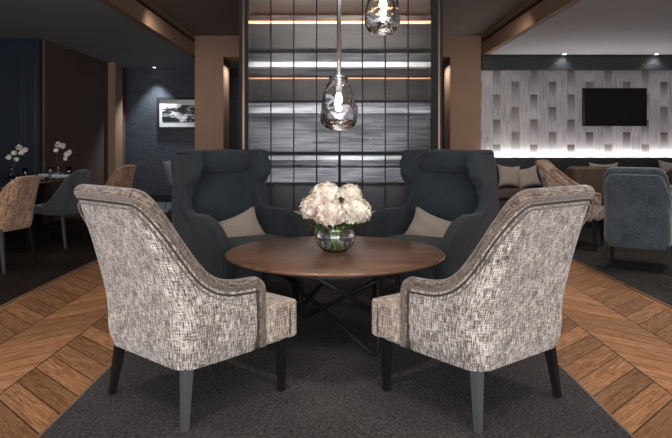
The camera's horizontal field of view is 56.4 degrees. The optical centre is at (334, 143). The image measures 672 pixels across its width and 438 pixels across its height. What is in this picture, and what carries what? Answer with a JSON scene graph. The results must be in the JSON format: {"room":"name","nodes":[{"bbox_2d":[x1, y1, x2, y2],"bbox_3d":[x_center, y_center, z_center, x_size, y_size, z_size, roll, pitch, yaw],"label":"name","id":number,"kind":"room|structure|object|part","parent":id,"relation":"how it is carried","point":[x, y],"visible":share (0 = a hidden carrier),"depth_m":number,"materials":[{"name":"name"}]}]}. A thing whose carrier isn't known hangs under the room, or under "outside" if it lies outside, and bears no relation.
{"room":"hotel lobby","nodes":[
{"label":"hotel lobby","id":0,"kind":"room"},
{"bbox_2d":[0,38,41,224],"bbox_3d":[-5.365,-0.175,9.245,2.070,2.750,0.090,0,0,0],"label":"panelling","id":1,"kind":"object","parent":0,"point":[38,42],"visible":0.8,"depth_m":9.20,"materials":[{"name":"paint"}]},
{"bbox_2d":[0,40,34,191],"bbox_3d":[-4.850,-0.170,9.168,0.900,2.700,0.065,0,0,0],"label":"wall","id":2,"kind":"structure","parent":1,"relation":"attached to","point":[17,57],"depth_m":9.15,"materials":[{"name":"blue paint"}]},
{"bbox_3d":[-4.860,-0.610,9.143,0.680,1.580,0.015,0,0,0],"label":"moulding","id":3,"kind":"part","parent":2,"relation":"part of","materials":[{"name":"blue paint"}]},
{"bbox_3d":[-4.860,0.680,9.143,0.680,0.680,0.015,0,0,0],"label":"moulding","id":4,"kind":"part","parent":2,"relation":"part of","materials":[{"name":"blue paint"}]},
{"bbox_2d":[42,40,125,223],"bbox_3d":[-5.400,-0.175,11.105,2.200,2.750,3.590,0,0,0],"label":"wall","id":5,"kind":"structure","parent":0,"point":[74,83],"depth_m":10.37,"materials":[{"name":"brown wood"}]},
{"bbox_2d":[0,212,171,304],"bbox_3d":[-4.473,1.194,3.950,4.055,0.012,13.900,0,0,0],"label":"carpet","id":6,"kind":"structure","parent":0,"point":[22,276],"depth_m":6.62,"materials":[{"name":"grey carpet"}]},
{"bbox_2d":[0,175,40,273],"bbox_3d":[-3.163,0.743,5.988,0.616,0.889,0.507,0,0,12],"label":"dining chair","id":7,"kind":"object","parent":6,"relation":"on","point":[18,197],"visible":1,"depth_m":5.86,"materials":[{"name":"fabric"}]},
{"bbox_3d":[-3.049,0.983,5.760,0.101,0.410,0.044,0,0,31],"label":"leg","id":8,"kind":"part","parent":7,"relation":"part of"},
{"bbox_3d":[-2.966,0.983,6.150,0.101,0.410,0.044,0,0,-7],"label":"leg","id":9,"kind":"part","parent":7,"relation":"part of","materials":[{"name":"black wood"}]},
{"bbox_2d":[0,174,100,232],"bbox_3d":[-4.346,0.819,7.900,1.707,0.738,3.000,0,0,0],"label":"dining table","id":10,"kind":"object","parent":6,"relation":"on","point":[4,179],"visible":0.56,"depth_m":8.57,"materials":[{"name":"brown wood"}]},
{"bbox_2d":[5,144,27,176],"bbox_3d":[-4.310,0.223,8.513,0.301,0.452,0.110,0,0,0],"label":"bud vase","id":11,"kind":"object","parent":10,"relation":"on","point":[22,151],"visible":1,"depth_m":8.49,"materials":[{"name":"clear glass"}]},
{"bbox_3d":[-4.380,0.382,8.500,0.084,0.135,0.084,0,0,0],"label":"glass","id":12,"kind":"part","parent":11,"relation":"part of","materials":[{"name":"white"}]},
{"bbox_2d":[22,168,27,175],"bbox_3d":[-4.220,0.390,8.550,0.072,0.120,0.072,0,0,0],"label":"drinking glass","id":13,"kind":"object","parent":10,"relation":"on","point":[24,170],"visible":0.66,"depth_m":8.52,"materials":[{"name":"white"}]},
{"bbox_2d":[48,167,52,174],"bbox_3d":[-4.080,0.390,9.000,0.072,0.120,0.072,0,0,0],"label":"drinking glass","id":14,"kind":"object","parent":10,"relation":"on","point":[50,169],"visible":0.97,"depth_m":8.97,"materials":[{"name":"white"}]},
{"bbox_3d":[-3.496,0.462,7.900,0.006,0.019,2.980,0,0,0],"label":"edge trim","id":15,"kind":"part","parent":10,"relation":"part of","materials":[{"name":"brown wood"}]},
{"bbox_2d":[52,174,69,175],"bbox_3d":[-3.800,0.441,8.850,0.300,0.018,0.200,0,0,3],"label":"napkin","id":16,"kind":"object","parent":10,"relation":"on","point":[56,174],"visible":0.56,"depth_m":8.76,"materials":[{"name":"white fabric"}]},
{"bbox_2d":[53,141,71,174],"bbox_3d":[-3.884,0.205,8.961,0.265,0.490,0.107,0,0,0],"label":"flower arrangement","id":17,"kind":"object","parent":10,"relation":"on","point":[66,154],"visible":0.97,"depth_m":8.94,"materials":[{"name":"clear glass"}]},
{"bbox_3d":[-3.950,0.382,8.950,0.084,0.135,0.084,0,0,0],"label":"glass","id":18,"kind":"part","parent":17,"relation":"part of","materials":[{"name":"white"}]},
{"bbox_2d":[66,167,71,173],"bbox_3d":[-3.830,0.390,9.050,0.072,0.120,0.072,0,0,0],"label":"drinking glass","id":19,"kind":"object","parent":10,"relation":"on","point":[69,169],"visible":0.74,"depth_m":9.02,"materials":[{"name":"white"}]},
{"bbox_2d":[27,169,90,248],"bbox_3d":[-3.203,0.743,7.342,0.616,0.889,0.507,0,0,8],"label":"dining chair","id":20,"kind":"object","parent":6,"relation":"on","point":[63,202],"visible":0.8,"depth_m":7.14,"materials":[{"name":"grey fabric"}]},
{"bbox_3d":[-3.487,0.983,7.183,0.059,0.410,0.049,0,0,8],"label":"leg","id":21,"kind":"part","parent":20,"relation":"part of","materials":[{"name":"black wood"}]},
{"bbox_3d":[-3.300,0.752,7.356,0.420,0.102,0.430,0,0,8],"label":"seat","id":22,"kind":"part","parent":20,"relation":"part of","materials":[{"name":"grey fabric"}]},
{"bbox_3d":[-3.432,0.983,7.573,0.059,0.410,0.049,0,0,8],"label":"leg","id":23,"kind":"part","parent":20,"relation":"part of","materials":[{"name":"black wood"}]},
{"bbox_3d":[-3.072,0.983,7.122,0.101,0.410,0.044,0,0,27],"label":"leg","id":24,"kind":"part","parent":20,"relation":"part of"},
{"bbox_3d":[-3.017,0.983,7.517,0.101,0.410,0.044,0,0,-11],"label":"leg","id":25,"kind":"part","parent":20,"relation":"part of","materials":[{"name":"black wood"}]},
{"bbox_2d":[86,165,135,225],"bbox_3d":[-3.226,0.743,9.130,0.616,0.889,0.507,0,0,20],"label":"dining chair","id":26,"kind":"object","parent":6,"relation":"on","point":[123,176],"visible":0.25,"depth_m":8.95,"materials":[{"name":"brown fabric"}]},
{"bbox_2d":[0,0,194,68],"bbox_3d":[-4.575,-1.600,5.000,4.050,0.100,16.400,0,0,0],"label":"ceiling","id":27,"kind":"structure","parent":0,"point":[92,28],"depth_m":8.72,"materials":[{"name":"paint"}]},
{"bbox_2d":[98,0,194,55],"bbox_3d":[-2.500,-1.659,4.000,0.100,0.221,14.000,0,0,0],"label":"trim","id":28,"kind":"structure","parent":27,"relation":"attached to","point":[133,10],"depth_m":8.44,"materials":[{"name":"brown paint"}]},
{"bbox_2d":[108,62,121,178],"bbox_3d":[-4.235,-0.175,12.100,0.150,2.750,0.400,0,0,0],"label":"wall","id":29,"kind":"structure","parent":0,"point":[114,69],"depth_m":11.90,"materials":[{"name":"brown paint"}]},
{"bbox_2d":[156,202,170,211],"bbox_3d":[-2.000,1.196,11.900,9.000,0.008,2.000,0,0,0],"label":"floor","id":30,"kind":"structure","parent":0,"point":[161,205],"depth_m":11.96,"materials":[{"name":"grey carpet"}]},
{"bbox_2d":[163,161,172,210],"bbox_3d":[-2.886,0.743,11.485,0.500,0.901,0.480,0,0,-30],"label":"shell chair","id":31,"kind":"object","parent":30,"relation":"on","point":[167,165],"visible":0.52,"depth_m":11.31,"materials":[{"name":"grey fabric"}]},
{"bbox_2d":[195,36,228,149],"bbox_3d":[-2.200,-0.350,11.300,0.500,3.100,0.600,0,0,0],"label":"pillar","id":32,"kind":"structure","parent":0,"point":[211,68],"depth_m":11.00,"materials":[{"name":"brown paint"}]},
{"bbox_2d":[126,69,443,194],"bbox_3d":[-1.950,-0.200,12.950,9.300,2.800,0.100,0,0,0],"label":"wall","id":33,"kind":"structure","parent":0,"point":[147,147],"depth_m":12.90,"materials":[{"name":"blue paint"}]},
{"bbox_2d":[149,195,171,201],"bbox_3d":[-0.700,1.120,12.880,6.800,0.160,0.040,0,0,0],"label":"baseboard","id":34,"kind":"structure","parent":33,"relation":"attached to","point":[157,198],"depth_m":12.86,"materials":[{"name":"black wood"}]},
{"bbox_2d":[156,97,194,128],"bbox_3d":[-3.030,-0.630,12.877,1.240,0.660,0.044,0,0,0],"label":"framed picture","id":35,"kind":"object","parent":33,"relation":"attached to","point":[171,112],"visible":0.6,"depth_m":12.88,"materials":[{"name":"white paper"}]},
{"bbox_2d":[162,105,194,121],"bbox_3d":[-3.030,-0.625,12.878,1.020,0.350,0.004,0,0,0],"label":"print","id":36,"kind":"object","parent":35,"relation":"attached to","point":[170,113],"depth_m":12.88},
{"bbox_2d":[40,278,631,437],"bbox_3d":[0.005,1.194,3.950,2.400,0.012,13.900,0,0,0],"label":"rug","id":37,"kind":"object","parent":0,"point":[333,387],"depth_m":2.93,"materials":[{"name":"grey carpet"}]},
{"bbox_2d":[74,184,295,432],"bbox_3d":[-0.698,0.683,2.948,0.650,1.011,0.868,0,0,41],"label":"armchair","id":38,"kind":"object","parent":37,"relation":"on","point":[164,308],"visible":1,"depth_m":2.67,"materials":[{"name":"grey fabric"}]},
{"bbox_3d":[-1.030,1.050,2.985,0.067,0.275,0.069,0,0,41],"label":"leg","id":39,"kind":"part","parent":38,"relation":"part of","materials":[{"name":"black wood"}]},
{"bbox_3d":[-0.621,1.050,2.623,0.067,0.275,0.069,0,0,42],"label":"leg","id":40,"kind":"part","parent":38,"relation":"part of","materials":[{"name":"black wood"}]},
{"bbox_3d":[-0.611,0.843,3.047,0.626,0.193,0.605,0,0,41],"label":"seat","id":41,"kind":"part","parent":38,"relation":"part of","materials":[{"name":"beige fabric"}]},
{"bbox_3d":[-0.256,1.050,3.017,0.048,0.275,0.048,0,0,41],"label":"leg","id":42,"kind":"part","parent":38,"relation":"part of","materials":[{"name":"black wood"}]},
{"bbox_2d":[171,149,309,300],"bbox_3d":[-0.730,0.615,4.826,0.810,1.147,0.836,0,0,-41],"label":"chair","id":43,"kind":"object","parent":37,"relation":"on","point":[210,187],"visible":0.68,"depth_m":4.87,"materials":[{"name":"grey fabric"}]},
{"bbox_3d":[-0.975,0.528,4.613,0.146,0.968,0.839,0,0,-39],"label":"panel","id":44,"kind":"part","parent":43,"relation":"part of","materials":[{"name":"grey fabric"}]},
{"bbox_3d":[-0.941,0.420,5.069,0.680,0.735,0.190,0,0,-41],"label":"backrest","id":45,"kind":"part","parent":43,"relation":"part of","materials":[{"name":"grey fabric"}]},
{"bbox_2d":[219,205,265,237],"bbox_3d":[-0.750,0.673,4.850,0.510,0.375,0.177,0,0,-39],"label":"cushion","id":46,"kind":"object","parent":43,"relation":"on","point":[246,223],"visible":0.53,"depth_m":4.83,"materials":[{"name":"beige fabric"}]},
{"bbox_2d":[228,234,286,247],"bbox_3d":[-0.687,0.780,4.777,0.610,0.155,0.655,0,0,-41],"label":"seat cushion","id":47,"kind":"object","parent":43,"relation":"on","point":[239,240],"depth_m":4.68,"materials":[{"name":"grey fabric"}]},
{"bbox_3d":[-0.715,0.920,4.809,0.620,0.155,0.710,0,0,-41],"label":"seat","id":48,"kind":"part","parent":43,"relation":"part of","materials":[{"name":"grey fabric"}]},
{"bbox_3d":[-0.485,0.528,5.039,0.146,0.968,0.839,0,0,-43],"label":"panel","id":49,"kind":"part","parent":43,"relation":"part of","materials":[{"name":"grey fabric"}]},
{"bbox_3d":[-0.309,1.083,4.763,0.055,0.210,0.055,0,0,-41],"label":"leg","id":50,"kind":"part","parent":43,"relation":"part of","materials":[{"name":"black wood"}]},
{"bbox_2d":[225,236,445,355],"bbox_3d":[0.005,0.916,3.850,1.334,0.511,1.334,0,0,0],"label":"round table","id":51,"kind":"object","parent":37,"relation":"on","point":[379,258],"visible":0.83,"depth_m":3.65,"materials":[{"name":"brown wood"}]},
{"bbox_3d":[-0.139,0.933,3.959,0.029,0.475,0.894,0,0,37],"label":"leg","id":52,"kind":"part","parent":51,"relation":"part of","materials":[{"name":"black metal"}]},
{"bbox_3d":[-0.104,0.934,3.706,0.894,0.475,0.029,0,0,37],"label":"leg","id":53,"kind":"part","parent":51,"relation":"part of","materials":[{"name":"black metal"}]},
{"bbox_2d":[315,225,355,252],"bbox_3d":[0.005,0.585,3.850,0.248,0.150,0.248,0,0,0],"label":"glass vase","id":54,"kind":"object","parent":51,"relation":"on","point":[331,240],"visible":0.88,"depth_m":3.75,"materials":[{"name":"clear glass"}]},
{"bbox_2d":[299,195,322,233],"bbox_3d":[-0.102,0.468,3.826,0.234,0.355,0.216,0,0,32],"label":"hydrangea","id":55,"kind":"object","parent":54,"relation":"in","point":[308,205],"visible":0.46,"depth_m":3.76,"materials":[{"name":"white plant"}]},
{"bbox_2d":[309,181,341,202],"bbox_3d":[-0.050,0.435,3.821,0.201,0.419,0.201,0,0,40],"label":"hydrangea","id":56,"kind":"object","parent":54,"relation":"in","point":[327,191],"visible":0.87,"depth_m":3.76,"materials":[{"name":"beige plant"}]},
{"bbox_2d":[313,200,344,228],"bbox_3d":[-0.031,0.485,3.767,0.199,0.320,0.239,0,0,0],"label":"hydrangea","id":57,"kind":"object","parent":54,"relation":"in","point":[329,213],"visible":0.95,"depth_m":3.69,"materials":[{"name":"white plant"}]},
{"bbox_2d":[329,224,347,228],"bbox_3d":[0.023,0.560,3.792,0.116,0.171,0.205,0,0,0],"label":"greenery sprig","id":58,"kind":"object","parent":54,"relation":"in","point":[340,225],"visible":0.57,"depth_m":3.73,"materials":[{"name":"green plant"}]},
{"bbox_2d":[338,183,362,228],"bbox_3d":[0.078,0.443,3.845,0.200,0.404,0.170,0,0,-20],"label":"hydrangea","id":59,"kind":"object","parent":54,"relation":"in","point":[347,190],"visible":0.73,"depth_m":3.79,"materials":[{"name":"beige plant"}]},
{"bbox_2d":[342,223,358,228],"bbox_3d":[0.081,0.560,3.836,0.115,0.171,0.200,0,0,-31],"label":"greenery sprig","id":60,"kind":"object","parent":54,"relation":"in","point":[347,224],"visible":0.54,"depth_m":3.78,"materials":[{"name":"green plant"}]},
{"bbox_2d":[339,195,371,228],"bbox_3d":[0.097,0.477,3.803,0.267,0.338,0.214,0,0,0],"label":"hydrangea","id":61,"kind":"object","parent":54,"relation":"in","point":[359,211],"visible":0.84,"depth_m":3.73,"materials":[{"name":"beige plant"}]},
{"bbox_3d":[0.114,0.934,3.994,0.894,0.475,0.029,0,0,37],"label":"leg","id":62,"kind":"part","parent":51,"relation":"part of","materials":[{"name":"black metal"}]},
{"bbox_3d":[0.149,0.933,3.741,0.029,0.475,0.894,0,0,37],"label":"leg","id":63,"kind":"part","parent":51,"relation":"part of","materials":[{"name":"black metal"}]},
{"bbox_2d":[239,0,442,235],"bbox_3d":[0.075,-0.354,7.475,2.420,3.082,0.150,0,0,0],"label":"screen","id":64,"kind":"object","parent":37,"relation":"on","point":[288,48],"visible":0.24,"depth_m":7.51,"materials":[{"name":"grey glass"}]},
{"bbox_3d":[-1.117,-0.354,7.500,0.035,3.082,0.100,0,0,0],"label":"post","id":65,"kind":"part","parent":64,"relation":"part of","materials":[{"name":"black metal"}]},
{"bbox_3d":[-1.083,-0.354,7.500,0.025,3.082,0.100,0,0,0],"label":"post","id":66,"kind":"part","parent":64,"relation":"part of","materials":[{"name":"brown metal"}]},
{"bbox_3d":[-1.052,-0.354,7.500,0.033,3.082,0.100,0,0,0],"label":"post","id":67,"kind":"part","parent":64,"relation":"part of","materials":[{"name":"black metal"}]},
{"bbox_3d":[0.060,1.012,7.500,2.190,0.352,0.060,0,0,0],"label":"panel","id":68,"kind":"part","parent":64,"relation":"part of","materials":[{"name":"metal"}]},
{"bbox_3d":[0.060,0.450,7.488,0.032,0.700,0.016,0,0,0],"label":"post","id":69,"kind":"part","parent":64,"relation":"part of","materials":[{"name":"metal"}]},
{"bbox_3d":[1.192,-0.354,7.500,0.075,3.082,0.100,0,0,0],"label":"post","id":70,"kind":"part","parent":64,"relation":"part of","materials":[{"name":"black metal"}]},
{"bbox_3d":[1.244,-0.354,7.500,0.023,3.082,0.100,0,0,0],"label":"post","id":71,"kind":"part","parent":64,"relation":"part of","materials":[{"name":"brown metal"}]},
{"bbox_3d":[1.271,-0.354,7.500,0.028,3.082,0.100,0,0,0],"label":"post","id":72,"kind":"part","parent":64,"relation":"part of","materials":[{"name":"black metal"}]},
{"bbox_2d":[360,149,498,299],"bbox_3d":[0.740,0.615,4.826,0.810,1.147,0.836,0,0,41],"label":"chair","id":73,"kind":"object","parent":37,"relation":"on","point":[457,186],"visible":0.77,"depth_m":4.90,"materials":[{"name":"grey fabric"}]},
{"bbox_3d":[0.319,1.083,4.763,0.055,0.210,0.055,0,0,41],"label":"leg","id":74,"kind":"part","parent":73,"relation":"part of","materials":[{"name":"black wood"}]},
{"bbox_3d":[0.495,0.528,5.039,0.146,0.968,0.839,0,0,43],"label":"panel","id":75,"kind":"part","parent":73,"relation":"part of","materials":[{"name":"grey fabric"}]},
{"bbox_2d":[383,233,441,247],"bbox_3d":[0.697,0.780,4.777,0.610,0.155,0.655,0,0,41],"label":"seat cushion","id":76,"kind":"object","parent":73,"relation":"on","point":[436,242],"depth_m":4.69,"materials":[{"name":"grey fabric"}]},
{"bbox_3d":[0.725,0.920,4.809,0.620,0.155,0.710,0,0,41],"label":"seat","id":77,"kind":"part","parent":73,"relation":"part of","materials":[{"name":"grey fabric"}]},
{"bbox_2d":[405,205,451,237],"bbox_3d":[0.760,0.673,4.850,0.515,0.375,0.176,0,0,37],"label":"cushion","id":78,"kind":"object","parent":73,"relation":"on","point":[423,223],"visible":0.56,"depth_m":4.83,"materials":[{"name":"beige fabric"}]},
{"bbox_3d":[0.951,0.420,5.069,0.680,0.735,0.190,0,0,41],"label":"backrest","id":79,"kind":"part","parent":73,"relation":"part of","materials":[{"name":"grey fabric"}]},
{"bbox_3d":[0.985,0.528,4.613,0.146,0.968,0.839,0,0,39],"label":"panel","id":80,"kind":"part","parent":73,"relation":"part of","materials":[{"name":"grey fabric"}]},
{"bbox_2d":[372,185,594,433],"bbox_3d":[0.688,0.683,2.931,0.650,1.011,0.868,0,0,-39],"label":"armchair","id":81,"kind":"object","parent":37,"relation":"on","point":[503,306],"visible":1,"depth_m":2.66,"materials":[{"name":"beige fabric"}]},
{"bbox_3d":[0.606,0.843,3.034,0.626,0.193,0.605,0,0,-38],"label":"seat","id":82,"kind":"part","parent":81,"relation":"part of","materials":[{"name":"beige fabric"}]},
{"bbox_3d":[0.251,1.050,3.023,0.048,0.275,0.048,0,0,-38],"label":"leg","id":83,"kind":"part","parent":81,"relation":"part of","materials":[{"name":"black wood"}]},
{"bbox_3d":[0.595,1.050,2.610,0.067,0.275,0.069,0,0,-38],"label":"leg","id":84,"kind":"part","parent":81,"relation":"part of","materials":[{"name":"black wood"}]},
{"bbox_3d":[1.021,1.050,2.950,0.067,0.275,0.069,0,0,-38],"label":"leg","id":85,"kind":"part","parent":81,"relation":"part of","materials":[{"name":"black wood"}]},
{"bbox_2d":[0,224,671,437],"bbox_3d":[0.050,1.250,5.400,13.300,0.100,17.200,0,0,0],"label":"floor","id":86,"kind":"structure","parent":0,"point":[615,340],"depth_m":3.64,"materials":[{"name":"brown wood"}]},
{"bbox_2d":[36,350,126,437],"bbox_3d":[-1.200,1.192,3.950,0.012,0.014,13.900,0,0,0],"label":"trim","id":87,"kind":"structure","parent":86,"relation":"on","point":[110,365],"depth_m":2.85,"materials":[{"name":"black metal"}]},
{"bbox_2d":[0,223,172,307],"bbox_3d":[-2.445,1.192,3.950,0.012,0.014,13.900,0,0,0],"label":"trim","id":88,"kind":"structure","parent":86,"relation":"on","point":[91,262],"depth_m":5.29,"materials":[{"name":"brown wood"}]},
{"bbox_2d":[558,362,635,437],"bbox_3d":[1.210,1.192,3.950,0.012,0.014,13.900,0,0,0],"label":"trim","id":89,"kind":"structure","parent":86,"relation":"on","point":[559,364],"depth_m":2.90,"materials":[{"name":"brown wood"}]},
{"bbox_2d":[572,259,671,308],"bbox_3d":[2.455,1.192,3.950,0.012,0.014,13.900,0,0,0],"label":"trim","id":90,"kind":"structure","parent":86,"relation":"on","point":[605,275],"depth_m":5.27,"materials":[{"name":"black metal"}]},
{"bbox_2d":[223,36,449,60],"bbox_3d":[0.040,-1.715,11.300,3.980,0.370,0.600,0,0,0],"label":"wall header","id":91,"kind":"structure","parent":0,"point":[230,43],"depth_m":11.00,"materials":[{"name":"brown paint"}]},
{"bbox_2d":[229,61,443,68],"bbox_3d":[0.060,-1.600,12.350,5.020,0.100,1.700,0,0,0],"label":"ceiling","id":92,"kind":"structure","parent":0,"point":[232,64],"depth_m":12.30,"materials":[{"name":"paint"}]},
{"bbox_2d":[149,0,528,40],"bbox_3d":[0.060,-1.950,4.200,5.420,0.100,14.800,0,0,0],"label":"ceiling","id":93,"kind":"structure","parent":0,"point":[199,17],"depth_m":9.20,"materials":[{"name":"paint"}]},
{"bbox_2d":[136,0,194,38],"bbox_3d":[-2.500,-1.867,4.000,0.100,0.065,14.000,0,0,0],"label":"trim","id":94,"kind":"structure","parent":93,"relation":"attached to","point":[147,3],"depth_m":9.24,"materials":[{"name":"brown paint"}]},
{"bbox_2d":[319,0,357,130],"bbox_3d":[0.025,-0.990,3.851,0.238,1.819,0.228,0,0,40],"label":"pendant lamp","id":95,"kind":"object","parent":93,"relation":"hanging from","point":[338,112],"visible":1,"depth_m":3.78,"materials":[{"name":"clear glass"}]},
{"bbox_3d":[0.026,-0.244,3.849,0.239,0.328,0.242,0,0,0],"label":"lamp shade","id":96,"kind":"part","parent":95,"relation":"part of","materials":[{"name":"clear glass"}]},
{"bbox_2d":[332,73,345,76],"bbox_3d":[0.027,-0.375,3.850,0.090,0.120,0.090,0,0,0],"label":"socket","id":97,"kind":"object","parent":95,"relation":"attached to","point":[337,74],"depth_m":3.81,"materials":[{"name":"silver metal"}]},
{"bbox_3d":[0.027,-1.155,3.850,0.027,1.450,0.027,0,0,0],"label":"rod","id":98,"kind":"part","parent":95,"relation":"part of","materials":[{"name":"silver metal"}]},
{"bbox_2d":[365,0,401,35],"bbox_3d":[0.310,-1.292,3.951,0.233,1.214,0.234,0,0,0],"label":"pendant lamp","id":99,"kind":"object","parent":93,"relation":"hanging from","point":[383,17],"visible":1,"depth_m":3.86,"materials":[{"name":"clear glass"}]},
{"bbox_2d":[481,0,538,38],"bbox_3d":[2.620,-1.867,4.000,0.100,0.065,14.000,0,0,0],"label":"trim","id":100,"kind":"structure","parent":93,"relation":"attached to","point":[529,3],"depth_m":9.24,"materials":[{"name":"brown paint"}]},
{"bbox_2d":[481,0,581,54],"bbox_3d":[2.620,-1.659,4.000,0.100,0.221,14.000,0,0,0],"label":"trim","id":101,"kind":"structure","parent":93,"relation":"attached to","point":[545,10],"depth_m":8.44,"materials":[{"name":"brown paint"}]},
{"bbox_2d":[444,36,480,149],"bbox_3d":[2.300,-0.350,11.300,0.540,3.100,0.600,0,0,0],"label":"pillar","id":102,"kind":"structure","parent":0,"point":[462,69],"depth_m":11.00,"materials":[{"name":"brown paint"}]},
{"bbox_2d":[481,70,671,156],"bbox_3d":[4.635,-0.200,11.050,4.130,2.800,0.100,0,0,0],"label":"wall","id":103,"kind":"structure","parent":0,"point":[525,113],"depth_m":11.00,"materials":[{"name":"paper"}]},
{"bbox_2d":[481,56,671,69],"bbox_3d":[4.585,-1.405,10.940,4.030,0.230,0.119,0,0,0],"label":"trim","id":104,"kind":"structure","parent":103,"relation":"attached to","point":[487,62],"depth_m":10.88,"materials":[{"name":"black paint"}]},
{"bbox_2d":[481,55,671,56],"bbox_3d":[4.585,-1.534,10.930,4.030,0.029,0.139,0,0,0],"label":"trim","id":105,"kind":"structure","parent":103,"relation":"attached to","point":[481,55],"depth_m":10.86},
{"bbox_2d":[582,88,646,125],"bbox_3d":[4.890,-0.645,10.966,1.120,0.664,0.065,0,0,0],"label":"television","id":106,"kind":"object","parent":103,"relation":"attached to","point":[600,106],"visible":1,"depth_m":10.94,"materials":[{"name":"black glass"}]},
{"bbox_2d":[489,0,671,54],"bbox_3d":[4.685,-1.600,4.050,4.030,0.100,14.500,0,0,0],"label":"ceiling","id":107,"kind":"structure","parent":0,"point":[588,27],"depth_m":8.72,"materials":[{"name":"grey paint"}]},
{"bbox_2d":[572,218,671,305],"bbox_3d":[4.527,1.194,3.975,4.145,0.012,13.950,0,0,0],"label":"floor","id":108,"kind":"structure","parent":0,"point":[646,271],"depth_m":6.18,"materials":[{"name":"grey carpet"}]},
{"bbox_2d":[535,159,603,251],"bbox_3d":[2.741,0.687,7.287,0.720,1.002,0.548,0,0,32],"label":"chair","id":109,"kind":"object","parent":108,"relation":"on","point":[551,176],"visible":0.38,"depth_m":7.19,"materials":[{"name":"fabric"}]},
{"bbox_3d":[2.875,1.008,6.942,0.052,0.360,0.042,0,0,32],"label":"leg","id":110,"kind":"part","parent":109,"relation":"part of","materials":[{"name":"black wood"}]},
{"bbox_3d":[2.842,0.779,7.223,0.480,0.147,0.470,0,0,32],"label":"seat","id":111,"kind":"part","parent":109,"relation":"part of","materials":[{"name":"beige fabric"}]},
{"bbox_3d":[3.109,1.008,7.318,0.052,0.360,0.042,0,0,32],"label":"leg","id":112,"kind":"part","parent":109,"relation":"part of","materials":[{"name":"black wood"}]},
{"bbox_2d":[495,157,671,211],"bbox_3d":[4.545,0.710,10.569,4.090,0.955,0.857,0,0,0],"label":"banquette","id":113,"kind":"object","parent":108,"relation":"on","point":[505,192],"visible":0.09,"depth_m":10.69,"materials":[{"name":"brown leather"}]},
{"bbox_2d":[497,164,519,186],"bbox_3d":[2.930,0.540,10.518,0.446,0.413,0.202,0,0,-8],"label":"cushion","id":114,"kind":"object","parent":113,"relation":"on","point":[507,175],"visible":0.96,"depth_m":10.45,"materials":[{"name":"beige fabric"}]},
{"bbox_3d":[4.545,0.815,10.420,4.090,0.175,0.560,0,0,0],"label":"seat","id":115,"kind":"part","parent":113,"relation":"part of","materials":[{"name":"brown leather"}]},
{"bbox_2d":[516,165,541,187],"bbox_3d":[3.220,0.555,10.439,0.445,0.428,0.211,0,0,8],"label":"cushion","id":116,"kind":"object","parent":113,"relation":"on","point":[526,177],"visible":0.99,"depth_m":10.38,"materials":[{"name":"beige fabric"}]},
{"bbox_3d":[4.545,0.560,10.775,4.090,0.655,0.170,0,0,0],"label":"backrest","id":117,"kind":"part","parent":113,"relation":"part of","materials":[{"name":"black leather"}]},
{"bbox_2d":[588,162,617,166],"bbox_3d":[4.530,0.500,10.528,0.521,0.388,0.196,0,0,0],"label":"cushion","id":118,"kind":"object","parent":113,"relation":"on","point":[590,164],"visible":0.16,"depth_m":10.51,"materials":[{"name":"beige fabric"}]},
{"bbox_2d":[657,159,671,171],"bbox_3d":[5.720,0.490,10.529,0.638,0.468,0.200,0,0,1],"label":"cushion","id":119,"kind":"object","parent":113,"relation":"on","point":[665,166],"visible":0.38,"depth_m":10.50,"materials":[{"name":"beige fabric"}]},
{"bbox_2d":[564,166,609,223],"bbox_3d":[3.638,0.752,9.074,0.608,0.872,0.592,0,0,4],"label":"tub chair","id":120,"kind":"object","parent":108,"relation":"on","point":[593,177],"visible":0.26,"depth_m":8.80,"materials":[{"name":"brown leather"}]},
{"bbox_2d":[600,167,671,275],"bbox_3d":[2.914,0.700,5.998,0.618,0.977,0.789,0,0,32],"label":"armchair","id":121,"kind":"object","parent":108,"relation":"on","point":[637,201],"visible":1,"depth_m":5.72,"materials":[{"name":"blue fabric"}]},
{"bbox_3d":[2.570,1.060,5.963,0.067,0.255,0.068,0,0,32],"label":"leg","id":122,"kind":"part","parent":121,"relation":"part of","materials":[{"name":"black wood"}]},
{"bbox_3d":[2.844,1.060,6.424,0.048,0.255,0.048,0,0,32],"label":"leg","id":123,"kind":"part","parent":121,"relation":"part of","materials":[{"name":"black wood"}]},
{"bbox_3d":[3.033,1.060,5.673,0.067,0.255,0.068,0,0,32],"label":"leg","id":124,"kind":"part","parent":121,"relation":"part of","materials":[{"name":"black wood"}]},
{"bbox_2d":[665,168,671,184],"bbox_3d":[5.023,0.752,8.974,0.608,0.872,0.592,0,0,-6],"label":"tub chair","id":125,"kind":"object","parent":108,"relation":"on","point":[669,172],"visible":0.1,"depth_m":8.86,"materials":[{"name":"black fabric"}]}
]}

